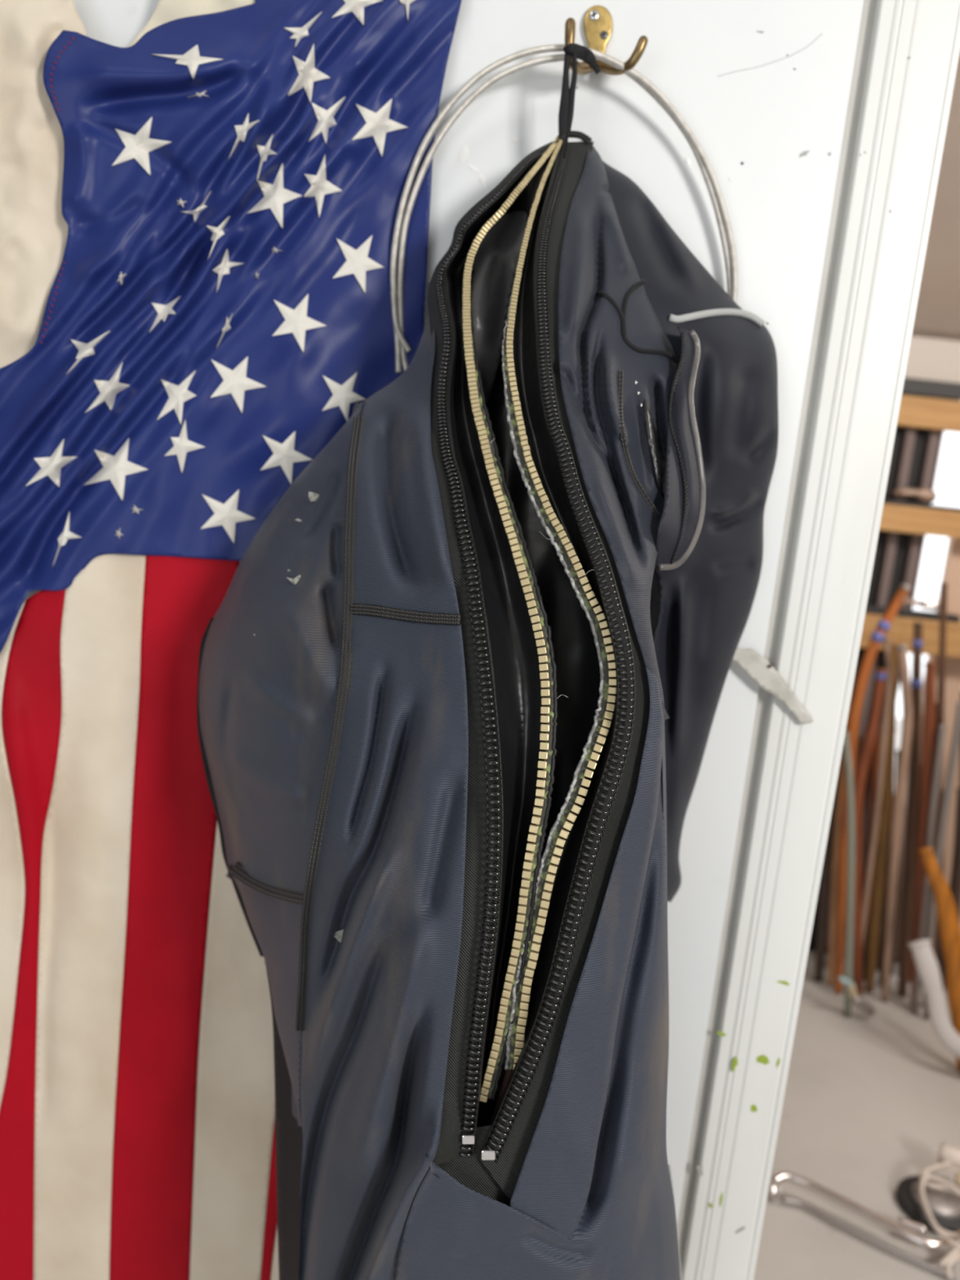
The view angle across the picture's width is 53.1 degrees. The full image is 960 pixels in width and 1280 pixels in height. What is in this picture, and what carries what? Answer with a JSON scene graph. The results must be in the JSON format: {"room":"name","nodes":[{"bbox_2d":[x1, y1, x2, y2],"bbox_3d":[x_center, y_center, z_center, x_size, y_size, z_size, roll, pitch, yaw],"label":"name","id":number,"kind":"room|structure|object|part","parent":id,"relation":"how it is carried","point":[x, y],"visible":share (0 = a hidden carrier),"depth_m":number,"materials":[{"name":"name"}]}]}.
{"room":"workshop","nodes":[
{"label":"workshop","id":0,"kind":"room"},
{"bbox_2d":[753,717,959,1279],"bbox_3d":[0.395,1.022,2.635,7.000,0.050,9.000,6,9,0],"label":"floor","id":1,"kind":"structure","parent":0,"point":[870,1104],"depth_m":2.20,"materials":[{"name":"concrete"}]},
{"bbox_2d":[813,800,834,982],"bbox_3d":[1.014,0.634,2.812,0.100,0.774,0.016,6,9,0],"label":"wooden stave","id":2,"kind":"object","parent":1,"relation":"on","point":[824,882],"visible":0.56,"depth_m":2.83,"materials":[{"name":"paint"}]},
{"bbox_2d":[826,683,855,986],"bbox_3d":[1.056,0.514,2.771,0.093,1.031,0.017,6,9,0],"label":"wooden stave","id":3,"kind":"object","parent":1,"relation":"on","point":[834,875],"visible":0.43,"depth_m":2.80,"materials":[{"name":"beige paint"}]},
{"bbox_2d":[844,930,845,959],"bbox_3d":[1.125,0.636,2.969,0.120,0.744,0.017,6,9,0],"label":"wooden stave","id":4,"kind":"object","parent":1,"relation":"on","point":[845,931],"visible":0.02,"depth_m":3.01,"materials":[{"name":"paint"}]},
{"bbox_2d":[837,731,875,1017],"bbox_3d":[1.035,0.653,2.632,0.208,0.798,0.047,8,9,15],"label":"metal pole","id":5,"kind":"object","parent":1,"relation":"on","point":[851,995],"visible":0.96,"depth_m":2.64,"materials":[{"name":"grey"}]},
{"bbox_2d":[852,737,864,974],"bbox_3d":[1.124,0.655,2.870,0.112,0.739,0.017,6,9,0],"label":"wooden stave","id":6,"kind":"object","parent":1,"relation":"on","point":[860,740],"visible":0.15,"depth_m":2.82,"materials":[{"name":"brown paint"}]},
{"bbox_2d":[767,1172,959,1279],"bbox_3d":[0.757,1.128,1.891,0.360,0.048,0.112,11,10,29],"label":"chrome stand","id":7,"kind":"object","parent":1,"relation":"on","point":[774,1192],"visible":1,"depth_m":1.86,"materials":[{"name":"silver metal"}]},
{"bbox_2d":[862,902,871,981],"bbox_3d":[1.176,0.638,2.844,0.083,0.788,0.017,6,9,0],"label":"wooden stave","id":8,"kind":"object","parent":1,"relation":"on","point":[864,957],"visible":0.09,"depth_m":2.89,"materials":[{"name":"paint"}]},
{"bbox_2d":[853,667,887,997],"bbox_3d":[1.100,0.559,2.724,0.127,0.968,0.020,6,9,0],"label":"wooden stave","id":9,"kind":"object","parent":1,"relation":"on","point":[860,782],"visible":0.8,"depth_m":2.70,"materials":[{"name":"paint"}]},
{"bbox_2d":[861,725,880,963],"bbox_3d":[1.190,0.636,2.945,0.099,0.765,0.017,6,9,0],"label":"wooden stave","id":10,"kind":"object","parent":1,"relation":"on","point":[875,752],"visible":0.44,"depth_m":2.92,"materials":[{"name":"paint"}]},
{"bbox_2d":[852,636,892,982],"bbox_3d":[1.109,0.512,2.738,0.100,1.055,0.012,6,9,0],"label":"wooden stave","id":11,"kind":"object","parent":1,"relation":"on","point":[886,709],"visible":0.88,"depth_m":2.72,"materials":[{"name":"paint"}]},
{"bbox_2d":[834,582,911,993],"bbox_3d":[1.063,0.435,2.716,0.114,1.207,0.020,6,9,0],"label":"wooden stave","id":12,"kind":"object","parent":1,"relation":"on","point":[883,625],"visible":0.89,"depth_m":2.69,"materials":[{"name":"orange paint"}]},
{"bbox_2d":[875,929,879,970],"bbox_3d":[1.249,0.727,2.936,0.060,0.599,0.018,6,9,0],"label":"wooden stave","id":13,"kind":"object","parent":1,"relation":"on","point":[877,954],"visible":0.07,"depth_m":2.97,"materials":[{"name":"paint"}]},
{"bbox_2d":[864,643,897,991],"bbox_3d":[1.151,0.523,2.760,0.129,1.036,0.020,6,9,0],"label":"wooden stave","id":14,"kind":"object","parent":1,"relation":"on","point":[880,859],"visible":0.86,"depth_m":2.76,"materials":[{"name":"paint"}]},
{"bbox_2d":[878,727,896,986],"bbox_3d":[1.198,0.643,2.821,0.131,0.792,0.017,6,9,0],"label":"wooden stave","id":15,"kind":"object","parent":1,"relation":"on","point":[883,913],"visible":0.26,"depth_m":2.84,"materials":[{"name":"brown paint"}]},
{"bbox_2d":[889,749,902,975],"bbox_3d":[1.253,0.678,2.905,0.109,0.708,0.018,6,9,0],"label":"wooden stave","id":16,"kind":"object","parent":1,"relation":"on","point":[892,962],"visible":0.27,"depth_m":2.92,"materials":[{"name":"paint"}]},
{"bbox_2d":[880,644,912,1002],"bbox_3d":[1.161,0.530,2.708,0.151,1.042,0.019,6,9,0],"label":"wooden stave","id":17,"kind":"object","parent":1,"relation":"on","point":[898,807],"visible":1,"depth_m":2.69,"materials":[{"name":"paint"}]},
{"bbox_2d":[897,770,908,963],"bbox_3d":[1.329,0.602,2.971,0.130,0.854,0.018,6,9,0],"label":"wooden stave","id":18,"kind":"object","parent":1,"relation":"on","point":[906,808],"visible":0.13,"depth_m":2.98,"materials":[{"name":"brown paint"}]},
{"bbox_2d":[897,622,923,997],"bbox_3d":[1.228,0.500,2.744,0.169,1.104,0.019,6,9,0],"label":"wooden stave","id":19,"kind":"object","parent":1,"relation":"on","point":[916,682],"visible":0.94,"depth_m":2.74,"materials":[{"name":"brown paint"}]},
{"bbox_2d":[908,764,921,980],"bbox_3d":[1.305,0.703,2.886,0.107,0.676,0.018,6,9,0],"label":"wooden stave","id":20,"kind":"object","parent":1,"relation":"on","point":[910,961],"visible":0.06,"depth_m":2.92,"materials":[{"name":"paint"}]},
{"bbox_2d":[909,662,935,1008],"bbox_3d":[1.237,0.559,2.690,0.158,1.006,0.020,6,9,0],"label":"wooden stave","id":21,"kind":"object","parent":1,"relation":"on","point":[929,711],"visible":0.71,"depth_m":2.66,"materials":[{"name":"paint"}]},
{"bbox_2d":[895,1175,959,1236],"bbox_3d":[0.928,1.143,1.953,0.150,0.033,0.150,6,9,0],"label":"round base","id":22,"kind":"object","parent":1,"relation":"on","point":[944,1206],"visible":0.73,"depth_m":1.93,"materials":[{"name":"grey metal"}]},
{"bbox_2d":[911,724,946,1014],"bbox_3d":[1.246,0.647,2.673,0.089,0.839,0.019,6,9,0],"label":"rod","id":23,"kind":"object","parent":1,"relation":"on","point":[939,753],"visible":0.8,"depth_m":2.65,"materials":[{"name":"grey"}]},
{"bbox_2d":[907,938,959,1057],"bbox_3d":[1.256,0.965,2.414,0.388,0.343,0.056,11,10,28],"label":"limb","id":24,"kind":"object","parent":1,"relation":"on","point":[926,962],"visible":1,"depth_m":2.45,"materials":[{"name":"white plastic"}]},
{"bbox_2d":[923,582,947,1001],"bbox_3d":[1.273,0.454,2.683,0.191,1.223,0.016,6,9,0],"label":"wooden stave","id":25,"kind":"object","parent":1,"relation":"on","point":[943,611],"visible":0.43,"depth_m":2.63,"materials":[{"name":"brown paint"}]},
{"bbox_2d":[935,702,937,723],"bbox_3d":[1.367,0.610,2.949,0.108,0.851,0.018,6,9,0],"label":"wooden stave","id":26,"kind":"object","parent":1,"relation":"on","point":[935,702],"visible":0.02,"depth_m":2.88,"materials":[{"name":"paint"}]},
{"bbox_2d":[934,789,943,964],"bbox_3d":[1.409,0.748,2.948,0.113,0.592,0.018,6,9,0],"label":"wooden stave","id":27,"kind":"object","parent":1,"relation":"on","point":[938,940],"visible":0.13,"depth_m":2.97,"materials":[{"name":"brown paint"}]},
{"bbox_2d":[918,1142,959,1279],"bbox_3d":[0.921,1.120,1.916,0.091,0.078,0.332,10,10,25],"label":"cord tangle","id":28,"kind":"object","parent":1,"relation":"on","point":[948,1156],"visible":1,"depth_m":1.95,"materials":[{"name":"white fabric"}]},
{"bbox_3d":[0.906,1.116,1.902,0.069,0.030,0.138,10,10,24],"label":"cord","id":29,"kind":"part","parent":28,"relation":"part of","materials":[{"name":"beige fabric"}]},
{"bbox_3d":[0.937,1.123,1.908,0.127,0.020,0.221,6,9,0],"label":"cord","id":30,"kind":"part","parent":28,"relation":"part of","materials":[{"name":"beige fabric"}]},
{"bbox_3d":[0.965,1.101,2.002,0.085,0.020,0.138,10,10,26],"label":"cord","id":31,"kind":"part","parent":28,"relation":"part of","materials":[{"name":"white fabric"}]},
{"bbox_3d":[0.885,1.150,1.800,0.077,0.029,0.010,0,11,-33],"label":"cord","id":32,"kind":"part","parent":28,"relation":"part of","materials":[{"name":"beige fabric"}]},
{"bbox_3d":[0.878,1.162,1.787,0.018,0.028,0.058,14,12,41],"label":"cord","id":33,"kind":"part","parent":28,"relation":"part of","materials":[{"name":"beige fabric"}]},
{"bbox_2d":[919,846,959,1071],"bbox_3d":[1.209,0.823,2.485,0.222,0.554,0.036,13,12,39],"label":"wooden stave","id":34,"kind":"object","parent":1,"relation":"on","point":[948,920],"visible":0.98,"depth_m":2.48,"materials":[{"name":"orange paint"}]},
{"bbox_2d":[923,701,959,1018],"bbox_3d":[1.275,0.617,2.648,0.086,0.912,0.021,6,9,0],"label":"rod","id":35,"kind":"object","parent":1,"relation":"on","point":[949,779],"visible":0.76,"depth_m":2.62,"materials":[{"name":"grey"}]},
{"bbox_2d":[938,787,959,991],"bbox_3d":[1.393,0.742,2.845,0.075,0.629,0.019,6,9,0],"label":"wooden stave","id":36,"kind":"object","parent":1,"relation":"on","point":[954,883],"visible":0.62,"depth_m":2.83,"materials":[{"name":"paint"}]},
{"bbox_2d":[956,758,959,925],"bbox_3d":[1.442,0.600,2.901,0.142,0.902,0.019,6,9,0],"label":"wooden stave","id":37,"kind":"object","parent":1,"relation":"on","point":[958,905],"visible":0.09,"depth_m":2.92,"materials":[{"name":"brown paint"}]},
{"bbox_2d":[808,336,959,959],"bbox_3d":[1.498,0.094,2.940,3.400,1.905,0.072,6,9,0],"label":"wall","id":38,"kind":"structure","parent":0,"point":[916,452],"depth_m":2.87,"materials":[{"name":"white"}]},
{"bbox_2d":[859,613,959,657],"bbox_3d":[1.482,0.006,2.859,3.250,0.102,0.058,6,9,0],"label":"rail","id":39,"kind":"object","parent":38,"relation":"attached to","point":[900,631],"visible":0.02,"depth_m":2.83,"materials":[{"name":"brown wood"}]},
{"bbox_2d":[865,604,959,622],"bbox_3d":[0.668,-0.143,2.853,1.498,0.021,0.051,6,9,0],"label":"liner","id":40,"kind":"object","parent":39,"relation":"on","point":[871,609],"visible":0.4,"depth_m":2.83,"materials":[{"name":"grey rubber"}]},
{"bbox_2d":[879,503,959,538],"bbox_3d":[1.517,-0.323,2.807,3.250,0.076,0.058,6,9,0],"label":"rail","id":41,"kind":"object","parent":38,"relation":"attached to","point":[898,518],"visible":0.02,"depth_m":2.78,"materials":[{"name":"brown wood"}]},
{"bbox_2d":[884,499,959,511],"bbox_3d":[0.686,-0.455,2.803,1.470,0.011,0.051,6,9,0],"label":"liner","id":42,"kind":"object","parent":41,"relation":"on","point":[886,501],"visible":0.02,"depth_m":2.78,"materials":[{"name":"grey rubber"}]},
{"bbox_2d":[893,488,937,504],"bbox_3d":[1.265,-0.422,2.798,0.125,0.043,0.039,6,9,0],"label":"tool","id":43,"kind":"object","parent":42,"relation":"on","point":[927,495],"visible":1,"depth_m":2.79,"materials":[{"name":"paint"}]},
{"bbox_2d":[902,598,940,611],"bbox_3d":[1.292,-0.105,2.815,0.139,0.028,0.027,6,9,0],"label":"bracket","id":44,"kind":"object","parent":38,"relation":"attached to","point":[925,604],"visible":0.8,"depth_m":2.81,"materials":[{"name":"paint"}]},
{"bbox_2d":[897,377,959,432],"bbox_3d":[1.551,-0.648,2.764,3.250,0.131,0.063,6,9,0],"label":"shelf","id":45,"kind":"object","parent":38,"relation":"attached to","point":[915,411],"depth_m":2.75,"materials":[{"name":"brown wood"}]},
{"bbox_3d":[0.659,-0.785,2.758,1.447,0.044,0.063,6,9,0],"label":"roof strip","id":46,"kind":"part","parent":45,"relation":"part of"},
{"bbox_2d":[911,53,959,341],"bbox_3d":[1.608,-0.945,1.860,3.400,0.490,1.880,6,9,0],"label":"ceiling","id":47,"kind":"structure","parent":0,"point":[937,316],"depth_m":2.33,"materials":[{"name":"beige paint"}]},
{"bbox_3d":[-1.978,-0.119,1.037,1.240,2.200,0.120,6,9,0],"label":"wall","id":48,"kind":"structure","parent":0,"visible":0},
{"bbox_2d":[22,0,863,1224],"bbox_3d":[-0.542,0.059,1.000,1.634,2.140,0.041,6,9,0],"label":"door","id":49,"kind":"structure","parent":48,"relation":"in","point":[762,86],"depth_m":0.89,"materials":[{"name":"white paint"}]},
{"bbox_2d":[0,0,462,1279],"bbox_3d":[-0.279,0.127,0.942,0.470,1.526,0.063,6,9,-2],"label":"flag","id":50,"kind":"object","parent":49,"relation":"attached to","point":[198,215],"visible":0.81,"depth_m":0.90,"materials":[{"name":"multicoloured fabric"}]},
{"bbox_2d":[196,43,778,1279],"bbox_3d":[-0.021,0.166,0.804,0.536,1.350,0.360,6,9,0],"label":"wetsuit","id":51,"kind":"object","parent":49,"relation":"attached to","point":[460,931],"visible":1,"depth_m":0.71,"materials":[{"name":"grey rubber"}]},
{"bbox_3d":[-0.168,0.522,0.898,0.063,0.556,0.191,-2,12,-40],"label":"panel","id":52,"kind":"part","parent":51,"relation":"part of","materials":[{"name":"grey rubber"}]},
{"bbox_2d":[286,574,301,584],"bbox_3d":[-0.143,-0.046,0.747,0.016,0.010,0.001,6,9,0],"label":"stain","id":53,"kind":"object","parent":51,"relation":"attached to","point":[291,579],"depth_m":0.75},
{"bbox_2d":[308,491,319,501],"bbox_3d":[-0.133,-0.115,0.776,0.012,0.008,0.001,6,9,0],"label":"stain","id":54,"kind":"object","parent":51,"relation":"attached to","point":[314,495],"depth_m":0.78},
{"bbox_2d":[333,928,343,942],"bbox_3d":[-0.104,0.222,0.721,0.017,0.013,0.001,6,9,0],"label":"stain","id":55,"kind":"object","parent":51,"relation":"attached to","point":[338,933],"depth_m":0.72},
{"bbox_3d":[-0.085,0.331,0.721,0.067,0.712,0.173,-1,11,-37],"label":"panel","id":56,"kind":"part","parent":51,"relation":"part of","materials":[{"name":"grey rubber"}]},
{"bbox_3d":[-0.059,-0.166,0.760,0.079,0.282,0.273,4,9,-14],"label":"shoulder panel","id":57,"kind":"part","parent":51,"relation":"part of","materials":[{"name":"rubber"}]},
{"bbox_3d":[-0.017,-0.043,0.751,0.093,0.768,0.307,6,9,0],"label":"stitch cord","id":58,"kind":"part","parent":51,"relation":"part of","materials":[{"name":"beige fabric"}]},
{"bbox_3d":[-0.011,-0.041,0.751,0.096,0.766,0.308,6,9,0],"label":"stitch cord","id":59,"kind":"part","parent":51,"relation":"part of","materials":[{"name":"black plastic"}]},
{"bbox_3d":[0.089,0.378,0.752,0.316,0.660,0.122,1,10,-29],"label":"panel","id":60,"kind":"part","parent":51,"relation":"part of","materials":[{"name":"grey rubber"}]},
{"bbox_3d":[0.054,-0.035,0.753,0.065,0.765,0.303,5,9,-8],"label":"stitch cord","id":61,"kind":"part","parent":51,"relation":"part of","materials":[{"name":"black plastic"}]},
{"bbox_3d":[0.060,-0.032,0.752,0.066,0.768,0.307,4,9,-10],"label":"stitch cord","id":62,"kind":"part","parent":51,"relation":"part of","materials":[{"name":"black plastic"}]},
{"bbox_3d":[0.112,-0.195,0.778,0.120,0.482,0.295,6,9,0],"label":"panel","id":63,"kind":"part","parent":51,"relation":"part of","materials":[{"name":"grey rubber"}]},
{"bbox_2d":[564,5,648,75],"bbox_3d":[0.110,-0.533,0.848,0.074,0.071,0.053,6,9,0],"label":"coat hook","id":64,"kind":"object","parent":49,"relation":"attached to","point":[597,20],"visible":0.8,"depth_m":0.86,"materials":[{"name":"gold metal"}]},
{"bbox_2d":[390,44,737,373],"bbox_3d":[0.079,-0.330,0.884,0.325,0.387,0.037,6,9,0],"label":"metal ring","id":65,"kind":"object","parent":64,"relation":"hanging from","point":[724,226],"visible":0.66,"depth_m":0.87,"materials":[{"name":"silver metal"}]},
{"bbox_3d":[0.106,-0.547,0.871,0.027,0.053,0.004,6,9,0],"label":"plate","id":66,"kind":"part","parent":64,"relation":"part of","materials":[{"name":"gold metal"}]},
{"bbox_3d":[0.439,-1.305,0.810,5.800,0.700,0.120,6,9,0],"label":"wall header","id":67,"kind":"structure","parent":0,"visible":0},
{"bbox_2d":[732,647,813,724],"bbox_3d":[0.284,0.045,0.951,0.103,0.072,0.005,6,9,0],"label":"strip","id":68,"kind":"object","parent":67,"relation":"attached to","point":[757,668],"visible":0.89,"depth_m":0.95,"materials":[{"name":"plastic"}]},
{"bbox_2d":[676,0,876,1271],"bbox_3d":[0.290,0.119,1.041,0.034,2.200,0.111,6,9,0],"label":"trim","id":69,"kind":"structure","parent":67,"relation":"attached to","point":[868,10],"depth_m":0.96,"materials":[{"name":"white paint"}]},
{"bbox_2d":[680,0,959,1279],"bbox_3d":[0.321,0.124,1.033,0.083,2.200,0.128,6,9,0],"label":"trim","id":70,"kind":"structure","parent":67,"relation":"attached to","point":[914,49],"depth_m":0.94,"materials":[{"name":"white paint"}]}
]}

